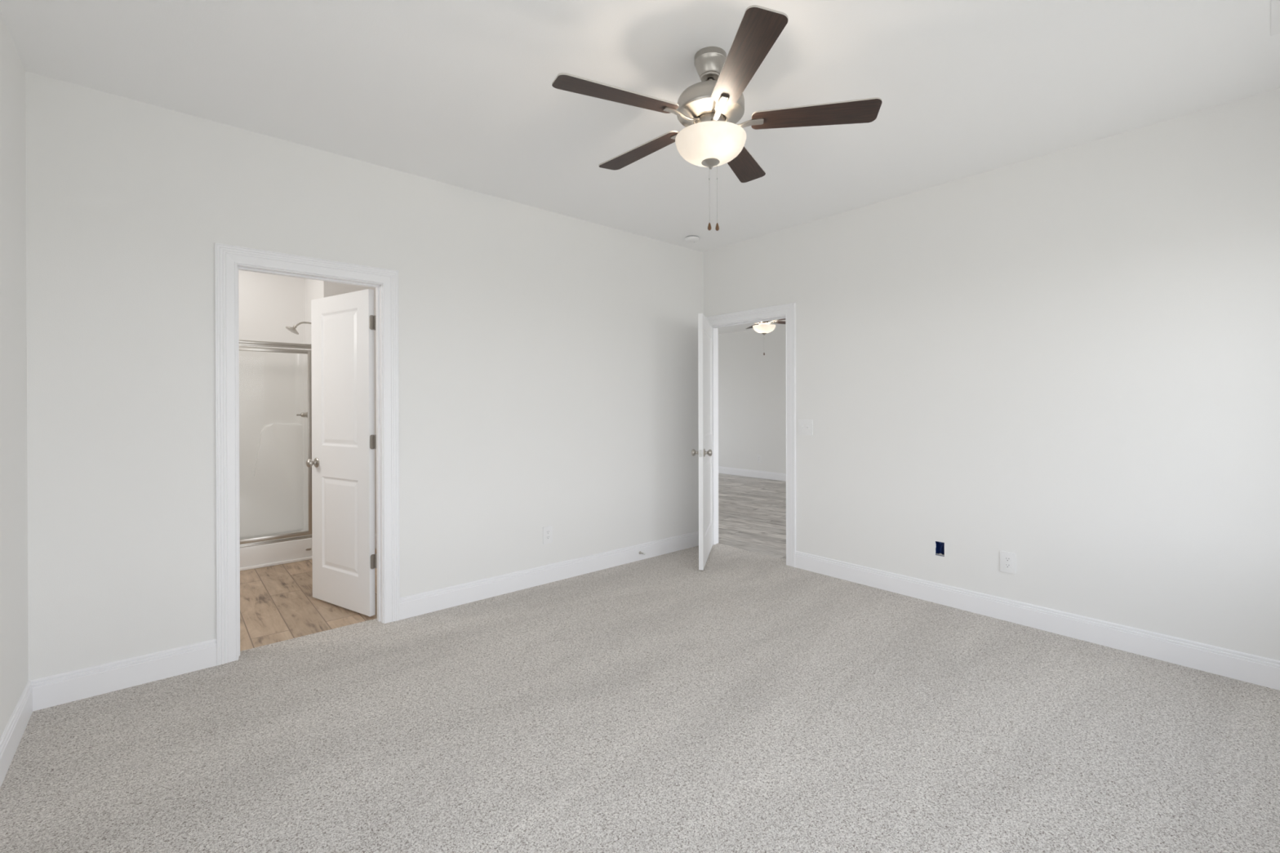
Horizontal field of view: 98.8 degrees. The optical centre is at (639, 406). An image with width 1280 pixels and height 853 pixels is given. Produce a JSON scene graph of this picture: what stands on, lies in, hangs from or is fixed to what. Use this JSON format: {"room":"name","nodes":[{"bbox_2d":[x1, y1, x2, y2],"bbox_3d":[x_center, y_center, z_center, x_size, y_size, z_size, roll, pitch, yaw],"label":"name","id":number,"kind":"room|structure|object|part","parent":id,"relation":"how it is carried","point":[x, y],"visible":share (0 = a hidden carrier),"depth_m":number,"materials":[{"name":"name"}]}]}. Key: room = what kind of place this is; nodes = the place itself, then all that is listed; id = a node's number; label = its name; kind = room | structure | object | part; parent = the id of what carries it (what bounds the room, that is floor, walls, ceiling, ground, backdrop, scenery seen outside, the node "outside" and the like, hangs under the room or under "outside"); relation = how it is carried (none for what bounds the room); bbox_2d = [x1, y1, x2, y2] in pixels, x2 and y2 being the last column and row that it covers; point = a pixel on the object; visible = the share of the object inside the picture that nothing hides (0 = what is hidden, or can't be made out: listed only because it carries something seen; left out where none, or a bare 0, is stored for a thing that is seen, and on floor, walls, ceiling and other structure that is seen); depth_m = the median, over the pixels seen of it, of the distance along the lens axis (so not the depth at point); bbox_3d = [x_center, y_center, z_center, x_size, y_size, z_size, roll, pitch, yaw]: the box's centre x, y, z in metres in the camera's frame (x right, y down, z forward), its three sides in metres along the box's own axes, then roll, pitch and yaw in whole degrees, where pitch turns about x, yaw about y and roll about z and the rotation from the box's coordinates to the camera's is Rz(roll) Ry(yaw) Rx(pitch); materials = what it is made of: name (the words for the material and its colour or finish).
{"room":"empty bedroom","nodes":[
{"label":"empty bedroom","id":0,"kind":"room"},
{"bbox_2d":[0,9,28,737],"bbox_3d":[-1.368,-0.065,0.818,0.115,2.743,3.960,0,0,-41],"label":"wall","id":1,"kind":"structure","parent":0,"point":[14,639],"depth_m":2.12,"materials":[{"name":"white paint"}]},
{"bbox_2d":[0,680,32,787],"bbox_3d":[-1.316,1.241,0.863,0.014,0.131,3.960,0,0,-41],"label":"baseboard","id":2,"kind":"structure","parent":1,"relation":"attached to","point":[10,740],"depth_m":2.08,"materials":[{"name":"white paint"}]},
{"bbox_2d":[238,270,305,343],"bbox_3d":[-3.808,-0.043,5.002,3.050,2.793,0.115,0,0,-41],"label":"wall","id":3,"kind":"structure","parent":0,"point":[268,304],"depth_m":5.19,"materials":[{"name":"white paint"}]},
{"bbox_2d":[304,278,376,533],"bbox_3d":[-2.679,-0.047,5.357,0.883,2.793,0.835,0,0,-41],"label":"wall","id":4,"kind":"structure","parent":0,"point":[313,289],"depth_m":5.02,"materials":[{"name":"white paint"}]},
{"bbox_2d":[374,533,376,548],"bbox_3d":[-2.397,1.234,5.040,0.883,0.131,0.014,0,0,-41],"label":"baseboard","id":5,"kind":"structure","parent":4,"relation":"attached to","point":[375,534],"depth_m":5.01,"materials":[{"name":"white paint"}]},
{"bbox_2d":[25,71,703,680],"bbox_3d":[-1.304,-0.071,3.577,4.950,2.743,0.115,0,0,-41],"label":"wall","id":6,"kind":"structure","parent":0,"point":[548,360],"depth_m":3.02,"materials":[{"name":"white paint"}]},
{"bbox_2d":[30,639,216,711],"bbox_3d":[-2.377,1.240,2.556,0.639,0.131,0.014,0,0,-41],"label":"baseboard","id":7,"kind":"structure","parent":6,"relation":"attached to","point":[55,690],"depth_m":2.53,"materials":[{"name":"white paint"}]},
{"bbox_2d":[214,242,399,666],"bbox_3d":[-1.849,0.277,3.102,0.734,2.052,0.115,0,0,-41],"label":"door frame","id":8,"kind":"structure","parent":6,"relation":"attached to","point":[379,318],"depth_m":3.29,"materials":[{"name":"white paint"}]},
{"bbox_2d":[306,288,376,616],"bbox_3d":[-1.927,0.284,3.550,0.676,2.012,0.167,0,0,32],"label":"door","id":9,"kind":"structure","parent":6,"relation":"in","point":[342,463],"depth_m":3.52,"materials":[{"name":"white paint"}]},
{"bbox_3d":[-2.187,0.375,3.653,0.065,0.065,0.066,0,0,32],"label":"knob","id":10,"kind":"part","parent":9,"relation":"part of","materials":[{"name":"silver metal"}]},
{"bbox_2d":[542,525,552,544],"bbox_3d":[-0.679,0.946,4.040,0.080,0.124,0.008,0,0,-41],"label":"wall outlet","id":11,"kind":"object","parent":6,"relation":"attached to","point":[547,531],"visible":1,"depth_m":4.04,"materials":[{"name":"white plastic"}]},
{"bbox_2d":[400,531,698,619],"bbox_3d":[-0.431,1.231,4.252,2.756,0.131,0.014,0,0,-41],"label":"baseboard","id":12,"kind":"structure","parent":6,"relation":"attached to","point":[418,604],"depth_m":3.95,"materials":[{"name":"white paint"}]},
{"bbox_2d":[0,473,1279,852],"bbox_3d":[-0.219,1.353,5.535,9.150,0.120,9.560,0,0,-41],"label":"floor","id":13,"kind":"structure","parent":0,"point":[748,701],"depth_m":2.18,"materials":[{"name":"carpet"}]},
{"bbox_2d":[239,321,312,571],"bbox_3d":[-3.462,0.256,4.666,1.207,2.102,0.847,0,0,-41],"label":"shower","id":14,"kind":"object","parent":13,"relation":"on","point":[275,378],"visible":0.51,"depth_m":5.11,"materials":[{"name":"white plastic"}]},
{"bbox_3d":[-3.214,-0.513,4.377,1.203,0.040,0.042,0,0,-41],"label":"header rail","id":15,"kind":"part","parent":14,"relation":"part of","materials":[{"name":"silver metal"}]},
{"bbox_3d":[-3.209,1.114,4.380,1.203,0.022,0.044,0,0,-41],"label":"sill rail","id":16,"kind":"part","parent":14,"relation":"part of","materials":[{"name":"silver metal"}]},
{"bbox_3d":[-3.086,0.075,4.998,0.079,0.044,0.044,0,0,-41],"label":"handle","id":17,"kind":"part","parent":14,"relation":"part of","materials":[{"name":"silver metal"}]},
{"bbox_3d":[-3.069,-0.750,5.013,0.152,0.055,0.017,0,0,-41],"label":"arm","id":18,"kind":"part","parent":14,"relation":"part of","materials":[{"name":"silver metal"}]},
{"bbox_2d":[0,0,1279,252],"bbox_3d":[0.248,-1.494,2.227,4.414,0.100,4.190,0,0,-41],"label":"ceiling","id":19,"kind":"structure","parent":0,"point":[459,93],"depth_m":2.42,"materials":[{"name":"white paint"}]},
{"bbox_2d":[684,235,698,242],"bbox_3d":[0.445,-1.433,4.698,0.122,0.034,0.122,0,0,-41],"label":"smoke detector","id":20,"kind":"object","parent":19,"relation":"attached to","point":[690,238],"visible":1,"depth_m":4.66,"materials":[{"name":"grey plastic"}]},
{"bbox_2d":[551,4,881,231],"bbox_3d":[0.258,-1.084,2.289,1.270,0.718,1.235,0,0,-41],"label":"ceiling fan","id":21,"kind":"object","parent":19,"relation":"hanging from","point":[709,109],"visible":1,"depth_m":2.16,"materials":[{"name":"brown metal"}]},
{"bbox_3d":[-0.084,-1.188,2.092,0.492,0.006,0.132,0,9,-24],"label":"blade","id":22,"kind":"part","parent":21,"relation":"part of","materials":[{"name":"brown wood"}]},
{"bbox_3d":[0.004,-1.190,2.558,0.132,0.006,0.492,-12,8,-43],"label":"blade","id":23,"kind":"part","parent":21,"relation":"part of","materials":[{"name":"brown wood"}]},
{"bbox_3d":[0.291,-1.058,2.262,0.291,0.096,0.291,0,0,-41],"label":"lamp shade","id":24,"kind":"part","parent":21,"relation":"part of","materials":[{"name":"white glass"}]},
{"bbox_3d":[0.318,-0.879,2.260,0.004,0.249,0.004,0,0,-41],"label":"pull chain","id":25,"kind":"part","parent":21,"relation":"part of","materials":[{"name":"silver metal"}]},
{"bbox_3d":[0.480,-1.181,2.628,0.132,0.006,0.492,-10,-4,27],"label":"blade","id":26,"kind":"part","parent":21,"relation":"part of","materials":[{"name":"brown wood"}]},
{"bbox_3d":[0.348,-1.166,1.854,0.132,0.006,0.492,10,-1,-8],"label":"blade","id":27,"kind":"part","parent":21,"relation":"part of","materials":[{"name":"brown wood"}]},
{"bbox_3d":[0.697,-1.166,2.195,0.492,0.006,0.132,0,-11,10],"label":"blade","id":28,"kind":"part","parent":21,"relation":"part of","materials":[{"name":"brown wood"}]},
{"bbox_2d":[718,320,785,333],"bbox_3d":[1.726,-1.437,7.231,4.200,0.100,9.790,0,0,-41],"label":"ceiling","id":29,"kind":"structure","parent":0,"point":[740,327],"depth_m":9.77,"materials":[{"name":"white paint"}]},
{"bbox_2d":[745,318,785,355],"bbox_3d":[1.641,-1.026,7.081,1.274,0.718,1.246,0,0,-36],"label":"ceiling fan","id":30,"kind":"object","parent":29,"relation":"hanging from","point":[762,327],"visible":0.48,"depth_m":7.04,"materials":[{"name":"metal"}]},
{"bbox_3d":[1.572,-1.110,7.512,0.132,0.007,0.492,-9,1,-5],"label":"blade","id":31,"kind":"part","parent":30,"relation":"part of","materials":[{"name":"brown wood"}]},
{"bbox_3d":[1.608,-1.000,7.102,0.291,0.096,0.291,0,0,-36],"label":"lamp shade","id":32,"kind":"part","parent":30,"relation":"part of","materials":[{"name":"white glass"}]},
{"bbox_3d":[1.985,-1.110,7.267,0.492,0.006,0.132,0,-9,-24],"label":"blade","id":33,"kind":"part","parent":30,"relation":"part of","materials":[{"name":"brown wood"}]},
{"bbox_2d":[718,324,786,481],"bbox_3d":[3.269,-0.034,8.577,0.115,2.720,9.560,0,0,-41],"label":"wall","id":34,"kind":"structure","parent":0,"point":[752,384],"depth_m":9.90,"materials":[{"name":"white paint"}]},
{"bbox_2d":[718,466,786,481],"bbox_3d":[3.223,1.211,8.537,0.014,0.131,9.560,0,0,-41],"label":"baseboard","id":35,"kind":"structure","parent":34,"relation":"attached to","point":[725,470],"depth_m":9.88,"materials":[{"name":"white paint"}]},
{"bbox_2d":[757,454,760,462],"bbox_3d":[2.130,0.926,9.794,0.008,0.124,0.080,0,0,-41],"label":"wall outlet","id":36,"kind":"object","parent":34,"relation":"attached to","point":[758,455],"visible":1,"depth_m":9.80,"materials":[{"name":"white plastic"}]},
{"bbox_2d":[703,88,1279,660],"bbox_3d":[0.103,-0.080,5.816,0.115,2.743,9.560,0,0,-41],"label":"wall","id":37,"kind":"structure","parent":0,"point":[1066,362],"depth_m":3.10,"materials":[{"name":"white paint"}]},
{"bbox_2d":[691,313,712,569],"bbox_3d":[0.567,0.275,4.693,0.167,2.012,0.835,0,0,13],"label":"door","id":38,"kind":"structure","parent":37,"relation":"in","point":[704,452],"depth_m":4.46,"materials":[{"name":"white paint"}]},
{"bbox_3d":[0.442,0.367,4.373,0.066,0.065,0.065,0,0,13],"label":"knob","id":39,"kind":"part","parent":38,"relation":"part of","materials":[{"name":"silver metal"}]},
{"bbox_3d":[0.475,0.367,4.292,0.026,0.057,0.011,0,0,13],"label":"latch plate","id":40,"kind":"part","parent":38,"relation":"part of","materials":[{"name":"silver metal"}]},
{"bbox_3d":[0.540,0.366,4.350,0.066,0.065,0.065,0,0,13],"label":"knob","id":41,"kind":"part","parent":38,"relation":"part of","materials":[{"name":"silver metal"}]},
{"bbox_2d":[717,328,718,389],"bbox_3d":[1.015,0.227,4.873,0.018,2.128,1.012,0,0,-41],"label":"trim","id":42,"kind":"structure","parent":37,"relation":"attached to","point":[717,328],"depth_m":5.19,"materials":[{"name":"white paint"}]},
{"bbox_2d":[711,315,785,544],"bbox_3d":[0.965,0.265,4.830,0.115,2.052,0.860,0,0,-41],"label":"door frame","id":43,"kind":"structure","parent":37,"relation":"attached to","point":[715,391],"depth_m":5.13,"materials":[{"name":"white paint"}]},
{"bbox_2d":[705,302,795,567],"bbox_3d":[0.922,0.228,4.779,0.018,2.128,0.992,0,0,-41],"label":"trim","id":44,"kind":"structure","parent":37,"relation":"attached to","point":[788,310],"depth_m":4.44,"materials":[{"name":"white paint"}]},
{"bbox_2d":[798,419,813,435],"bbox_3d":[1.306,0.164,4.337,0.019,0.124,0.128,0,0,-41],"label":"light switch","id":45,"kind":"object","parent":37,"relation":"attached to","point":[805,427],"visible":1,"depth_m":4.34,"materials":[{"name":"white plastic"}]},
{"bbox_2d":[935,541,944,556],"bbox_3d":[1.993,0.933,3.621,0.070,0.092,0.056,0,0,-41],"label":"electrical box","id":46,"kind":"object","parent":37,"relation":"attached to","point":[940,546],"visible":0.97,"depth_m":3.64,"materials":[{"name":"blue plastic"}]},
{"bbox_2d":[1000,551,1015,573],"bbox_3d":[2.217,0.940,3.305,0.008,0.124,0.080,0,0,-41],"label":"wall outlet","id":47,"kind":"object","parent":37,"relation":"attached to","point":[1007,560],"visible":1,"depth_m":3.30,"materials":[{"name":"white plastic"}]},
{"bbox_2d":[1004,556,1010,561],"bbox_3d":[2.215,0.920,3.303,0.002,0.029,0.034,0,0,-41],"label":"socket","id":48,"kind":"object","parent":47,"relation":"attached to","point":[1006,558],"depth_m":3.30,"materials":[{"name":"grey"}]},
{"bbox_2d":[1004,563,1010,568],"bbox_3d":[2.215,0.959,3.303,0.002,0.029,0.034,0,0,-41],"label":"socket","id":49,"kind":"object","parent":47,"relation":"attached to","point":[1006,565],"depth_m":3.30,"materials":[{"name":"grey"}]},
{"bbox_2d":[795,551,1279,690],"bbox_3d":[2.226,1.226,3.291,0.014,0.131,2.964,0,0,-41],"label":"baseboard","id":50,"kind":"structure","parent":37,"relation":"attached to","point":[1242,666],"depth_m":3.07,"materials":[{"name":"white paint"}]}
]}

